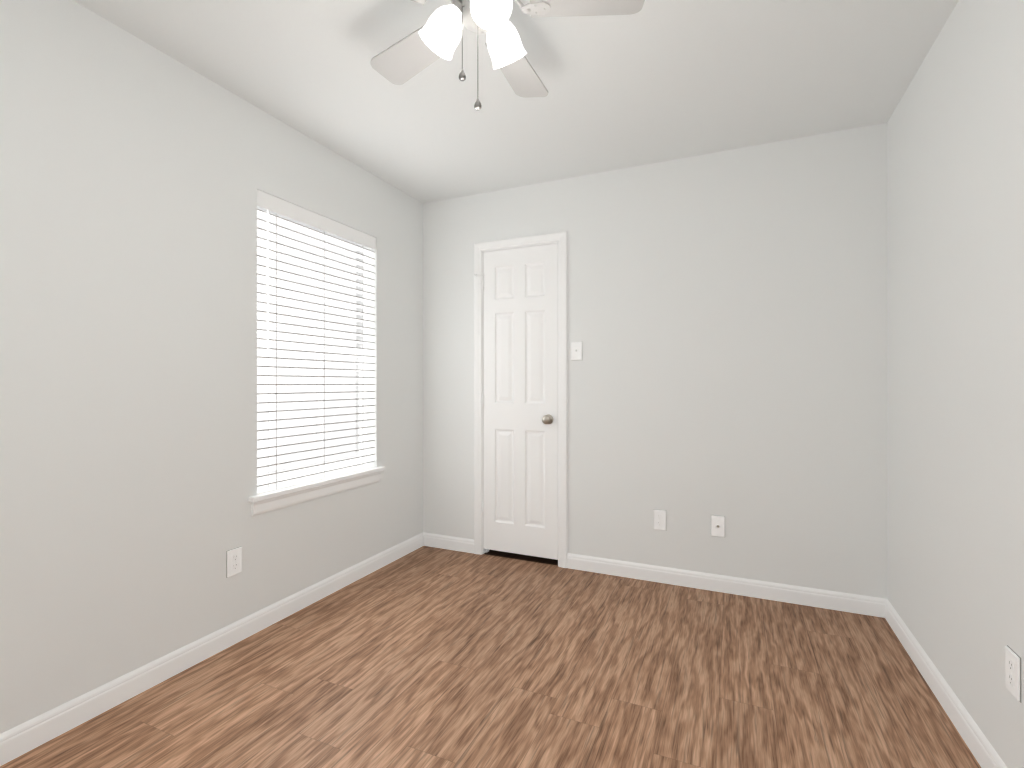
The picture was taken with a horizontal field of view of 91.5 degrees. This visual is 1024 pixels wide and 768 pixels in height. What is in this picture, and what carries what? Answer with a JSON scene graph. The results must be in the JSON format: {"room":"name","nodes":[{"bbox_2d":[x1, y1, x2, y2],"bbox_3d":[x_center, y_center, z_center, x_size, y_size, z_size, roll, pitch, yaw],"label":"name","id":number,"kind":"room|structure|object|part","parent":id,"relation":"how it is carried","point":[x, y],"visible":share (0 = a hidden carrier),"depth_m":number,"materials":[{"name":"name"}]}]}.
{"room":"empty bedroom","nodes":[
{"label":"empty bedroom","id":0,"kind":"room"},
{"bbox_2d":[0,0,422,733],"bbox_3d":[-1.400,-0.070,2.019,0.140,2.440,3.730,0,0,24],"label":"wall","id":1,"kind":"structure","parent":0,"point":[136,174],"depth_m":1.88,"materials":[{"name":"white paint"}]},
{"bbox_2d":[0,532,423,765],"bbox_3d":[-1.330,1.105,1.988,0.013,0.090,3.450,0,0,24],"label":"baseboard","id":2,"kind":"structure","parent":1,"relation":"attached to","point":[26,737],"depth_m":1.96,"materials":[{"name":"white paint"}]},
{"bbox_2d":[226,546,241,577],"bbox_3d":[-1.231,0.790,2.215,0.008,0.118,0.072,0,0,24],"label":"electrical outlet","id":3,"kind":"object","parent":1,"relation":"attached to","point":[234,561],"visible":1,"depth_m":2.21,"materials":[{"name":"white plastic"}]},
{"bbox_2d":[257,206,366,490],"bbox_3d":[-1.105,-0.195,2.752,0.062,1.430,0.850,0,0,24],"label":"window","id":4,"kind":"structure","parent":1,"relation":"in","point":[285,475],"depth_m":2.83,"materials":[{"name":"white plastic"}]},
{"bbox_2d":[257,189,375,493],"bbox_3d":[-1.042,-0.190,2.724,0.061,1.437,0.846,0,0,24],"label":"window blinds","id":5,"kind":"object","parent":4,"relation":"attached to","point":[271,203],"visible":0.83,"depth_m":2.65,"materials":[{"name":"white plastic"}]},
{"bbox_2d":[249,466,384,515],"bbox_3d":[-1.032,0.563,2.720,0.106,0.094,0.940,0,0,24],"label":"window sill","id":6,"kind":"structure","parent":1,"relation":"attached to","point":[265,502],"depth_m":2.60,"materials":[{"name":"white paint"}]},
{"bbox_2d":[0,546,980,767],"bbox_3d":[-0.083,1.200,1.460,3.000,0.100,3.780,0,0,24],"label":"floor","id":7,"kind":"structure","parent":0,"point":[426,657],"depth_m":1.89,"materials":[{"name":"wood"}]},
{"bbox_2d":[74,0,958,202],"bbox_3d":[-0.083,-1.340,1.460,3.000,0.100,3.780,0,0,24],"label":"ceiling","id":8,"kind":"structure","parent":0,"point":[653,81],"depth_m":2.10,"materials":[{"name":"white paint"}]},
{"bbox_2d":[370,0,644,110],"bbox_3d":[-0.087,-1.032,1.486,0.927,0.517,0.892,0,0,24],"label":"fan","id":9,"kind":"object","parent":8,"relation":"hanging from","point":[437,35],"visible":1,"depth_m":1.49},
{"bbox_3d":[-0.096,-1.161,1.458,0.242,0.257,0.242,0,0,24],"label":"motor","id":10,"kind":"part","parent":9,"relation":"part of","materials":[{"name":"white"}]},
{"bbox_2d":[423,122,886,598],"bbox_3d":[0.637,-0.070,3.077,2.720,2.440,0.140,0,0,24],"label":"wall","id":11,"kind":"structure","parent":0,"point":[727,318],"depth_m":2.79,"materials":[{"name":"white paint"}]},
{"bbox_2d":[424,532,473,552],"bbox_3d":[-0.433,1.105,3.469,0.388,0.090,0.013,0,0,24],"label":"baseboard","id":12,"kind":"structure","parent":11,"relation":"attached to","point":[431,540],"depth_m":3.47,"materials":[{"name":"white paint"}]},
{"bbox_2d":[474,243,557,559],"bbox_3d":[0.025,0.111,3.272,0.576,2.002,0.075,0,0,24],"label":"door","id":13,"kind":"structure","parent":11,"relation":"in","point":[520,397],"depth_m":3.26,"materials":[{"name":"white paint"}]},
{"bbox_3d":[-0.213,0.078,3.374,0.058,1.634,0.068,0,0,24],"label":"door hinges","id":14,"kind":"part","parent":13,"relation":"part of","materials":[{"name":"white wood"}]},
{"bbox_2d":[542,414,553,423],"bbox_3d":[0.221,0.225,3.152,0.064,0.064,0.064,0,0,24],"label":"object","id":15,"kind":"structure","parent":13,"relation":"attached to","point":[547,419],"depth_m":3.13,"materials":[{"name":"silver metal"}]},
{"bbox_2d":[474,231,566,567],"bbox_3d":[0.073,0.098,3.319,0.657,2.105,0.158,0,0,24],"label":"door frame","id":16,"kind":"structure","parent":11,"relation":"attached to","point":[560,238],"depth_m":3.24,"materials":[{"name":"white paint"}]},
{"bbox_2d":[571,341,581,360],"bbox_3d":[0.398,-0.205,3.095,0.072,0.118,0.022,0,0,24],"label":"switch plate","id":17,"kind":"object","parent":11,"relation":"attached to","point":[576,351],"visible":1,"depth_m":3.10,"materials":[{"name":"white plastic"}]},
{"bbox_2d":[654,509,665,530],"bbox_3d":[0.859,0.790,2.897,0.072,0.118,0.008,0,0,24],"label":"electrical outlet","id":18,"kind":"object","parent":11,"relation":"attached to","point":[659,519],"visible":1,"depth_m":2.89,"materials":[{"name":"white plastic"}]},
{"bbox_2d":[711,515,724,537],"bbox_3d":[1.142,0.790,2.767,0.072,0.118,0.016,0,0,24],"label":"outlet plate","id":19,"kind":"object","parent":11,"relation":"attached to","point":[717,526],"visible":1,"depth_m":2.77,"materials":[{"name":"white plastic"}]},
{"bbox_2d":[567,553,879,616],"bbox_3d":[1.088,1.105,2.792,1.625,0.090,0.013,0,0,24],"label":"baseboard","id":20,"kind":"structure","parent":11,"relation":"attached to","point":[846,602],"depth_m":2.73,"materials":[{"name":"white paint"}]},
{"bbox_2d":[887,0,1023,767],"bbox_3d":[1.213,-0.070,0.856,0.140,2.440,3.730,0,0,24],"label":"wall","id":21,"kind":"structure","parent":0,"point":[955,360],"depth_m":1.65,"materials":[{"name":"white paint"}]},
{"bbox_2d":[880,598,1006,767],"bbox_3d":[1.143,1.105,0.887,0.013,0.090,3.450,0,0,24],"label":"baseboard","id":22,"kind":"structure","parent":21,"relation":"attached to","point":[976,741],"depth_m":1.76,"materials":[{"name":"white paint"}]},
{"bbox_2d":[1005,645,1020,702],"bbox_3d":[1.351,0.780,1.347,0.008,0.118,0.072,0,0,24],"label":"electrical outlet","id":23,"kind":"object","parent":21,"relation":"attached to","point":[1012,672],"visible":1,"depth_m":1.34,"materials":[{"name":"white plastic"}]},
{"label":"outside","id":24,"kind":"structure","parent":0,"visible":0},
{"bbox_2d":[257,208,355,473],"bbox_3d":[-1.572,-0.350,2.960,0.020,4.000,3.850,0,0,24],"label":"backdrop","id":25,"kind":"structure","parent":24,"point":[284,415],"depth_m":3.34,"materials":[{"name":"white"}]}
]}

